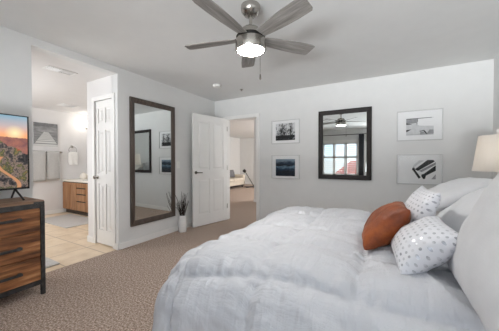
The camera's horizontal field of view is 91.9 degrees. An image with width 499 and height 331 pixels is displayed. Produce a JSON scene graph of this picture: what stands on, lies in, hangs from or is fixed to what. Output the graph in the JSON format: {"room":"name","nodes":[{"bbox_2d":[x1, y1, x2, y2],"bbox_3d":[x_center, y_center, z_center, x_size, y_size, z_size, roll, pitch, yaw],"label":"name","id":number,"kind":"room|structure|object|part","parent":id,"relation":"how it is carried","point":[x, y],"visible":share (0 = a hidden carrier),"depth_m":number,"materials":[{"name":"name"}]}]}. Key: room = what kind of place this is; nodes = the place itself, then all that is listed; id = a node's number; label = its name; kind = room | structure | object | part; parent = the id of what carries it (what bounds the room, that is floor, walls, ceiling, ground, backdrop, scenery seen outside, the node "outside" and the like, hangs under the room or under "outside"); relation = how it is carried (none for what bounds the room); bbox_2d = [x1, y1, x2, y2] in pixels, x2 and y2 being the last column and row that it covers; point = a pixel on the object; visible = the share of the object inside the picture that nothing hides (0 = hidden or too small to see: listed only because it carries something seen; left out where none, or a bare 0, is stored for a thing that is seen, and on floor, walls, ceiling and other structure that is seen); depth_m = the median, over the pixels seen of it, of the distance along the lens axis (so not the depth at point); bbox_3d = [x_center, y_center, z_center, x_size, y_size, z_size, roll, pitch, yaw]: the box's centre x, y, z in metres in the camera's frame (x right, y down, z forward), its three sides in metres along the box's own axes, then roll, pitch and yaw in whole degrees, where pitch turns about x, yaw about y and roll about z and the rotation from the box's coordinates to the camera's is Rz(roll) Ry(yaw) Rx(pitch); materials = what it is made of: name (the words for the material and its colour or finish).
{"room":"bedroom","nodes":[
{"label":"bedroom","id":0,"kind":"room"},
{"bbox_2d":[32,107,86,211],"bbox_3d":[-4.915,-0.068,4.830,0.100,2.355,3.020,0,1,29],"label":"wall","id":1,"kind":"structure","parent":0,"point":[70,131],"depth_m":5.65,"materials":[{"name":"paint"}]},
{"bbox_2d":[33,122,57,146],"bbox_3d":[-4.532,-0.684,5.369,0.030,0.510,0.430,0,1,29],"label":"print","id":2,"kind":"object","parent":1,"relation":"attached to","point":[44,134],"visible":1,"depth_m":5.35},
{"bbox_3d":[-4.564,-0.297,5.264,0.085,0.052,0.816,0,1,29],"label":"towel bar","id":3,"kind":"object","parent":1,"relation":"attached to","visible":0},
{"bbox_2d":[33,150,45,181],"bbox_3d":[-4.595,0.012,5.160,0.060,0.666,0.395,0,1,29],"label":"towel","id":4,"kind":"object","parent":3,"relation":"hanging from","point":[39,157],"visible":0.52,"depth_m":5.21,"materials":[{"name":"white fabric"}]},
{"bbox_2d":[46,151,59,179],"bbox_3d":[-4.434,-0.003,5.447,0.060,0.646,0.239,0,1,29],"label":"towel","id":5,"kind":"object","parent":3,"relation":"hanging from","point":[52,157],"visible":1,"depth_m":5.42,"materials":[{"name":"white fabric"}]},
{"bbox_3d":[-4.273,-0.382,5.819,0.050,0.203,0.180,0,1,29],"label":"towel ring","id":6,"kind":"object","parent":1,"relation":"attached to","visible":0},
{"bbox_2d":[68,152,77,164],"bbox_3d":[-4.252,-0.171,5.809,0.060,0.311,0.185,0,1,29],"label":"hand towel","id":7,"kind":"object","parent":6,"relation":"hanging from","point":[72,156],"visible":1,"depth_m":5.79,"materials":[{"name":"white fabric"}]},
{"bbox_2d":[31,49,110,114],"bbox_3d":[-3.443,-1.273,3.987,3.476,0.080,3.020,0,1,29],"label":"ceiling","id":8,"kind":"structure","parent":0,"point":[50,89],"depth_m":3.61,"materials":[{"name":"paint"}]},
{"bbox_2d":[42,65,77,75],"bbox_3d":[-2.427,-1.214,3.097,0.170,0.015,0.320,0,1,29],"label":"ceiling vent","id":9,"kind":"object","parent":8,"relation":"in","point":[48,67],"visible":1,"depth_m":3.05,"materials":[{"name":"white metal"}]},
{"bbox_2d":[46,66,71,74],"bbox_3d":[-2.431,-1.214,3.090,0.130,0.015,0.257,0,1,29],"label":"grille","id":10,"kind":"object","parent":9,"relation":"attached to","point":[52,68],"depth_m":3.05,"materials":[{"name":"white metal"}]},
{"bbox_2d":[58,103,79,107],"bbox_3d":[-3.768,-1.242,5.018,0.300,0.015,0.300,0,1,29],"label":"ceiling vent","id":11,"kind":"object","parent":8,"relation":"in","point":[62,104],"visible":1,"depth_m":4.98,"materials":[{"name":"white metal"}]},
{"bbox_2d":[86,115,87,173],"bbox_3d":[-2.909,-0.078,5.494,2.750,2.355,0.100,0,1,29],"label":"wall","id":12,"kind":"structure","parent":0,"point":[86,115],"depth_m":6.11,"materials":[{"name":"paint"}]},
{"bbox_2d":[45,209,118,249],"bbox_3d":[-3.601,1.074,4.493,3.864,0.089,2.265,0,1,4],"label":"baseboard","id":13,"kind":"structure","parent":12,"relation":"attached to","point":[89,238],"depth_m":5.39,"materials":[{"name":"white wood"}]},
{"bbox_2d":[80,121,86,128],"bbox_3d":[-3.912,-0.987,5.880,0.570,0.162,0.185,0,1,29],"label":"vanity light","id":14,"kind":"object","parent":12,"relation":"attached to","point":[83,124],"visible":0.41,"depth_m":5.91,"materials":[{"name":"white glass"}]},
{"bbox_2d":[87,75,112,242],"bbox_3d":[-1.768,-0.057,4.069,0.635,2.355,1.470,0,1,29],"label":"wall","id":15,"kind":"structure","parent":0,"point":[102,86],"depth_m":3.53,"materials":[{"name":"paint"}]},
{"bbox_2d":[93,99,112,246],"bbox_3d":[-2.043,0.102,3.382,0.432,2.035,0.098,0,1,29],"label":"door","id":16,"kind":"structure","parent":15,"relation":"in","point":[103,177],"depth_m":3.40,"materials":[{"name":"white wood"}]},
{"bbox_2d":[92,93,115,248],"bbox_3d":[-2.046,0.076,3.376,0.540,2.110,0.014,0,1,29],"label":"trim","id":17,"kind":"structure","parent":15,"relation":"attached to","point":[111,95],"depth_m":3.27,"materials":[{"name":"white wood"}]},
{"bbox_2d":[0,26,214,243],"bbox_3d":[-2.253,-0.075,2.448,0.120,2.440,6.028,0,1,29],"label":"wall","id":18,"kind":"structure","parent":0,"point":[15,47],"depth_m":3.26,"materials":[{"name":"paint"}]},
{"bbox_2d":[129,96,174,226],"bbox_3d":[-1.457,-0.056,3.701,0.037,1.815,0.800,1,1,30],"label":"wall mirror","id":19,"kind":"object","parent":18,"relation":"attached to","point":[151,124],"visible":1,"depth_m":3.66,"materials":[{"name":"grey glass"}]},
{"bbox_2d":[135,103,170,219],"bbox_3d":[-1.463,-0.056,3.705,0.003,1.667,0.652,1,1,30],"label":"mirror glass","id":20,"kind":"object","parent":19,"relation":"attached to","point":[152,125],"depth_m":3.67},
{"bbox_2d":[119,221,191,249],"bbox_3d":[-2.166,1.102,2.485,0.013,0.085,5.908,0,1,29],"label":"baseboard","id":21,"kind":"structure","parent":18,"relation":"attached to","point":[129,243],"depth_m":3.63,"materials":[{"name":"white wood"}]},
{"bbox_2d":[0,184,255,330],"bbox_3d":[-0.232,1.151,5.376,7.955,0.100,13.080,0,1,29],"label":"floor","id":22,"kind":"structure","parent":0,"point":[117,290],"depth_m":2.42,"materials":[{"name":"carpet"}]},
{"bbox_2d":[0,197,45,298],"bbox_3d":[-2.378,0.737,1.591,0.440,0.843,1.534,0,1,29],"label":"dresser","id":23,"kind":"object","parent":22,"relation":"on","point":[22,222],"visible":0.99,"depth_m":2.03,"materials":[{"name":"brown wood"}]},
{"bbox_3d":[-2.018,0.456,1.815,0.034,0.022,0.460,0,1,29],"label":"handle","id":24,"kind":"part","parent":23,"relation":"part of","materials":[{"name":"black metal"}]},
{"bbox_3d":[-2.018,0.916,1.822,0.034,0.022,0.460,0,1,29],"label":"handle","id":25,"kind":"part","parent":23,"relation":"part of","materials":[{"name":"black metal"}]},
{"bbox_3d":[-2.018,0.698,1.819,0.034,0.022,0.460,0,1,29],"label":"handle","id":26,"kind":"part","parent":23,"relation":"part of","materials":[{"name":"black metal"}]},
{"bbox_2d":[0,113,29,199],"bbox_3d":[-2.315,-0.066,1.739,0.279,0.751,1.120,0,1,29],"label":"television","id":27,"kind":"object","parent":23,"relation":"on","point":[14,129],"visible":1,"depth_m":2.13,"materials":[{"name":"black"}]},
{"bbox_3d":[-2.039,0.698,1.831,0.020,0.210,0.719,0,1,29],"label":"drawer","id":28,"kind":"part","parent":23,"relation":"part of","materials":[{"name":"brown wood"}]},
{"bbox_3d":[-2.039,0.484,1.828,0.020,0.198,0.719,0,1,29],"label":"drawer","id":29,"kind":"part","parent":23,"relation":"part of","materials":[{"name":"brown wood"}]},
{"bbox_3d":[-2.039,0.916,1.834,0.020,0.206,0.719,0,1,29],"label":"drawer","id":30,"kind":"part","parent":23,"relation":"part of","materials":[{"name":"brown wood"}]},
{"bbox_3d":[-1.853,0.750,2.159,0.030,0.800,0.030,0,1,29],"label":"leg","id":31,"kind":"part","parent":23,"relation":"part of","materials":[{"name":"black metal"}]},
{"bbox_2d":[45,257,59,267],"bbox_3d":[-2.608,1.137,2.615,0.550,0.020,0.720,0,1,29],"label":"bath mat","id":32,"kind":"object","parent":22,"relation":"on","point":[49,262],"visible":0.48,"depth_m":2.79,"materials":[{"name":"grey fabric"}]},
{"bbox_2d":[45,214,87,227],"bbox_3d":[-3.648,1.104,4.860,1.240,0.018,0.620,0,1,29],"label":"bath mat","id":33,"kind":"object","parent":22,"relation":"on","point":[68,220],"visible":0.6,"depth_m":4.81,"materials":[{"name":"grey fabric"}]},
{"bbox_2d":[62,174,87,215],"bbox_3d":[-3.522,0.634,5.476,1.690,0.941,0.540,0,1,29],"label":"vanity","id":34,"kind":"object","parent":22,"relation":"on","point":[75,191],"visible":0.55,"depth_m":5.38,"materials":[{"name":"brown wood"}]},
{"bbox_3d":[-4.248,0.692,5.592,0.280,0.610,0.020,0,1,29],"label":"door","id":35,"kind":"part","parent":34,"relation":"part of","materials":[{"name":"brown wood"}]},
{"bbox_3d":[-3.980,0.695,5.441,0.285,0.610,0.020,0,1,29],"label":"door","id":36,"kind":"part","parent":34,"relation":"part of","materials":[{"name":"brown wood"}]},
{"bbox_2d":[62,174,87,182],"bbox_3d":[-3.522,0.301,5.471,1.690,0.135,0.540,0,1,29],"label":"countertop","id":37,"kind":"structure","parent":34,"relation":"on","point":[80,180],"depth_m":5.48,"materials":[{"name":"white stone"}]},
{"bbox_2d":[80,172,87,178],"bbox_3d":[-3.979,0.241,5.789,0.160,0.162,0.160,0,1,29],"label":"jar","id":38,"kind":"object","parent":37,"relation":"on","point":[83,175],"visible":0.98,"depth_m":5.74,"materials":[{"name":"white ceramic"}]},
{"bbox_3d":[-3.685,0.442,5.273,0.360,0.100,0.018,0,1,29],"label":"drawer","id":39,"kind":"part","parent":34,"relation":"part of","materials":[{"name":"brown wood"}]},
{"bbox_3d":[-3.685,0.572,5.275,0.360,0.110,0.018,0,1,29],"label":"drawer","id":40,"kind":"part","parent":34,"relation":"part of","materials":[{"name":"brown wood"}]},
{"bbox_3d":[-3.685,0.719,5.277,0.360,0.135,0.018,0,1,29],"label":"drawer","id":41,"kind":"part","parent":34,"relation":"part of","materials":[{"name":"brown wood"}]},
{"bbox_3d":[-3.685,0.907,5.280,0.360,0.190,0.018,0,1,29],"label":"drawer","id":42,"kind":"part","parent":34,"relation":"part of","materials":[{"name":"brown wood"}]},
{"bbox_3d":[-3.374,0.700,5.101,0.305,0.610,0.020,0,1,29],"label":"door","id":43,"kind":"part","parent":34,"relation":"part of","materials":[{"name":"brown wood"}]},
{"bbox_2d":[173,192,188,232],"bbox_3d":[-1.118,0.779,4.076,0.226,0.684,0.339,0,1,29],"label":"vase","id":44,"kind":"object","parent":22,"relation":"on","point":[182,219],"visible":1,"depth_m":4.05,"materials":[{"name":"white ceramic"}]},
{"bbox_2d":[230,174,244,187],"bbox_3d":[-1.064,0.620,10.811,0.900,0.800,2.000,0,1,29],"label":"sofa","id":45,"kind":"object","parent":22,"relation":"on","point":[239,179],"visible":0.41,"depth_m":11.02,"materials":[{"name":"beige fabric"}]},
{"bbox_2d":[230,170,234,176],"bbox_3d":[-0.841,0.375,11.140,0.172,0.349,0.502,0,1,28],"label":"throw pillow","id":46,"kind":"object","parent":45,"relation":"on","point":[232,174],"visible":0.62,"depth_m":11.09,"materials":[{"name":"grey fabric"}]},
{"bbox_2d":[230,177,242,181],"bbox_3d":[-0.764,0.641,11.101,0.660,0.150,0.790,0,1,29],"label":"seat cushion","id":47,"kind":"object","parent":45,"relation":"on","point":[235,179],"depth_m":10.98,"materials":[{"name":"beige fabric"}]},
{"bbox_3d":[-0.624,0.658,11.596,0.860,0.460,0.200,0,1,29],"label":"armrest","id":48,"kind":"part","parent":45,"relation":"part of","materials":[{"name":"beige fabric"}]},
{"bbox_2d":[243,169,253,187],"bbox_3d":[-0.029,0.594,11.171,0.530,0.840,0.467,0,1,-14],"label":"stand","id":49,"kind":"object","parent":22,"relation":"on","point":[244,170],"visible":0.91,"depth_m":11.18,"materials":[{"name":"black metal"}]},
{"bbox_3d":[0.996,0.582,1.652,2.070,1.150,1.820,0,1,29],"label":"bed","id":50,"kind":"object","parent":22,"relation":"on","visible":0},
{"bbox_2d":[152,206,485,330],"bbox_3d":[0.636,0.793,1.858,1.912,0.724,2.238,0,1,29],"label":"duvet","id":51,"kind":"object","parent":50,"relation":"on","point":[295,268],"visible":0.85,"depth_m":1.13,"materials":[{"name":"fabric"}]},
{"bbox_2d":[362,201,410,249],"bbox_3d":[0.811,0.349,1.442,0.251,0.264,0.360,0,1,26],"label":"cushion","id":52,"kind":"object","parent":51,"relation":"on","point":[383,223],"visible":0.94,"depth_m":1.31,"materials":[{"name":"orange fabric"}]},
{"bbox_2d":[404,186,440,222],"bbox_3d":[1.019,0.305,1.474,0.190,0.340,0.360,0,1,26],"label":"cushion","id":53,"kind":"object","parent":51,"relation":"on","point":[422,202],"visible":0.44,"depth_m":1.34,"materials":[{"name":"fabric"}]},
{"bbox_2d":[391,216,457,274],"bbox_3d":[0.834,0.375,1.166,0.247,0.235,0.380,0,1,26],"label":"cushion","id":54,"kind":"object","parent":51,"relation":"on","point":[422,245],"visible":0.87,"depth_m":1.04,"materials":[{"name":"fabric"}]},
{"bbox_2d":[428,177,492,210],"bbox_3d":[1.633,0.228,1.954,0.450,0.276,0.609,0,1,24],"label":"pillow","id":55,"kind":"object","parent":51,"relation":"on","point":[451,191],"visible":0.48,"depth_m":1.75,"materials":[{"name":"white fabric"}]},
{"bbox_2d":[436,187,485,232],"bbox_3d":[1.375,0.300,1.435,0.397,0.382,0.720,0,1,25],"label":"pillow","id":56,"kind":"object","parent":51,"relation":"on","point":[453,216],"visible":0.33,"depth_m":1.43,"materials":[{"name":"white fabric"}]},
{"bbox_2d":[447,174,498,330],"bbox_3d":[0.896,0.210,0.785,0.335,0.562,0.660,0,1,29],"label":"pillow","id":57,"kind":"object","parent":51,"relation":"on","point":[474,263],"visible":0.91,"depth_m":0.77,"materials":[{"name":"fabric"}]},
{"bbox_3d":[2.375,0.847,2.373,0.455,0.600,0.480,0,1,29],"label":"nightstand","id":58,"kind":"object","parent":22,"relation":"on","visible":0},
{"bbox_2d":[472,129,498,176],"bbox_3d":[2.408,0.097,2.343,0.370,0.900,0.370,0,1,29],"label":"table lamp","id":59,"kind":"object","parent":58,"relation":"on","point":[486,158],"visible":0.62,"depth_m":2.29,"materials":[{"name":"white fabric"}]},
{"bbox_2d":[230,137,239,173],"bbox_3d":[-2.217,-0.189,10.051,0.100,2.440,7.031,0,1,29],"label":"wall","id":60,"kind":"structure","parent":0,"point":[234,142],"depth_m":12.59,"materials":[{"name":"paint"}]},
{"bbox_2d":[240,138,253,182],"bbox_3d":[2.007,-0.213,11.655,5.700,2.440,0.100,0,1,29],"label":"wall","id":61,"kind":"structure","parent":0,"point":[246,144],"depth_m":12.78,"materials":[{"name":"paint"}]},
{"bbox_2d":[0,0,498,137],"bbox_3d":[-0.199,-1.389,5.376,8.175,0.100,13.180,0,1,29],"label":"ceiling","id":62,"kind":"structure","parent":0,"point":[352,40],"depth_m":2.44,"materials":[{"name":"paint"}]},
{"bbox_2d":[212,84,221,87],"bbox_3d":[-0.535,-1.300,3.965,0.150,0.036,0.150,0,1,29],"label":"smoke detector","id":63,"kind":"object","parent":62,"relation":"attached to","point":[213,85],"visible":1,"depth_m":3.92,"materials":[{"name":"white plastic"}]},
{"bbox_2d":[185,0,314,79],"bbox_3d":[-0.018,-0.973,1.939,1.124,0.628,1.100,0,1,29],"label":"ceiling fan","id":64,"kind":"object","parent":62,"relation":"hanging from","point":[251,42],"visible":1,"depth_m":1.86,"materials":[{"name":"silver metal"}]},
{"bbox_3d":[-0.329,-1.027,2.046,0.462,0.008,0.140,0,13,15],"label":"blade","id":65,"kind":"part","parent":64,"relation":"part of","materials":[{"name":"grey wood"}]},
{"bbox_3d":[-0.183,-1.021,1.661,0.140,0.008,0.462,15,9,32],"label":"blade","id":66,"kind":"part","parent":64,"relation":"part of","materials":[{"name":"grey wood"}]},
{"bbox_3d":[-0.008,-1.031,2.304,0.140,0.008,0.462,-12,1,-3],"label":"blade","id":67,"kind":"part","parent":64,"relation":"part of","materials":[{"name":"grey wood"}]},
{"bbox_3d":[0.229,-1.021,1.680,0.140,0.008,0.462,15,-8,-38],"label":"blade","id":68,"kind":"part","parent":64,"relation":"part of","materials":[{"name":"grey wood"}]},
{"bbox_3d":[0.337,-1.027,2.078,0.462,0.008,0.140,0,-11,-21],"label":"blade","id":69,"kind":"part","parent":64,"relation":"part of","materials":[{"name":"grey wood"}]},
{"bbox_2d":[254,119,255,198],"bbox_3d":[1.151,-0.137,6.611,2.260,2.440,0.120,0,1,29],"label":"wall","id":70,"kind":"structure","parent":0,"point":[254,119],"depth_m":7.09,"materials":[{"name":"paint"}]},
{"bbox_2d":[215,59,493,219],"bbox_3d":[1.159,-0.099,4.059,4.498,2.440,0.120,0,1,29],"label":"wall","id":71,"kind":"structure","parent":0,"point":[464,91],"depth_m":3.57,"materials":[{"name":"paint"}]},
{"bbox_2d":[192,113,227,227],"bbox_3d":[-0.735,0.083,4.581,0.152,2.030,0.826,1,1,42],"label":"door","id":72,"kind":"structure","parent":71,"relation":"in","point":[209,133],"depth_m":4.53,"materials":[{"name":"white wood"}]},
{"bbox_2d":[223,113,259,220],"bbox_3d":[-0.139,0.063,4.779,0.825,2.095,0.137,0,1,29],"label":"trim","id":73,"kind":"structure","parent":71,"relation":"attached to","point":[256,115],"depth_m":4.56,"materials":[{"name":"white wood"}]},
{"bbox_2d":[271,118,299,143],"bbox_3d":[0.631,-0.597,4.265,0.526,0.420,0.022,0,1,29],"label":"framed picture","id":74,"kind":"object","parent":71,"relation":"attached to","point":[282,131],"visible":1,"depth_m":4.26,"materials":[{"name":"paper"}]},
{"bbox_2d":[276,122,294,140],"bbox_3d":[0.632,-0.597,4.266,0.360,0.300,0.004,0,1,29],"label":"photograph","id":75,"kind":"object","parent":74,"relation":"attached to","point":[285,131],"depth_m":4.26},
{"bbox_2d":[271,155,299,178],"bbox_3d":[0.632,0.026,4.274,0.526,0.420,0.022,0,1,29],"label":"framed picture","id":76,"kind":"object","parent":71,"relation":"attached to","point":[282,166],"visible":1,"depth_m":4.27,"materials":[{"name":"paper"}]},
{"bbox_2d":[276,159,294,175],"bbox_3d":[0.633,0.036,4.275,0.360,0.300,0.004,0,1,29],"label":"photograph","id":77,"kind":"object","parent":76,"relation":"attached to","point":[284,167],"depth_m":4.27},
{"bbox_2d":[318,106,371,179],"bbox_3d":[1.479,-0.331,3.784,0.782,1.100,0.036,0,1,29],"label":"wall mirror","id":78,"kind":"object","parent":71,"relation":"attached to","point":[344,135],"visible":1,"depth_m":3.77,"materials":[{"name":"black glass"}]},
{"bbox_2d":[323,112,366,174],"bbox_3d":[1.482,-0.331,3.791,0.642,0.960,0.003,0,1,29],"label":"mirror glass","id":79,"kind":"object","parent":78,"relation":"attached to","point":[344,133],"depth_m":3.78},
{"bbox_2d":[396,154,442,184],"bbox_3d":[2.331,0.054,3.322,0.526,0.420,0.022,0,1,29],"label":"framed picture","id":80,"kind":"object","parent":71,"relation":"attached to","point":[415,169],"visible":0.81,"depth_m":3.32,"materials":[{"name":"paper"}]},
{"bbox_2d":[412,160,435,178],"bbox_3d":[2.379,0.055,3.296,0.265,0.260,0.005,0,1,29],"label":"photograph","id":81,"kind":"object","parent":80,"relation":"attached to","point":[421,169],"depth_m":3.29},
{"bbox_2d":[397,108,443,140],"bbox_3d":[2.331,-0.554,3.312,0.526,0.420,0.022,0,1,29],"label":"framed picture","id":82,"kind":"object","parent":71,"relation":"attached to","point":[424,124],"visible":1,"depth_m":3.31,"materials":[{"name":"paper"}]},
{"bbox_2d":[406,117,433,135],"bbox_3d":[2.336,-0.536,3.311,0.310,0.235,0.006,0,1,29],"label":"photograph","id":83,"kind":"object","parent":82,"relation":"attached to","point":[415,126],"depth_m":3.31},
{"bbox_2d":[492,55,498,178],"bbox_3d":[1.565,-0.043,0.307,0.120,2.440,6.028,0,1,29],"label":"wall","id":84,"kind":"structure","parent":0,"point":[496,59],"depth_m":2.88,"materials":[{"name":"paint"}]}
]}

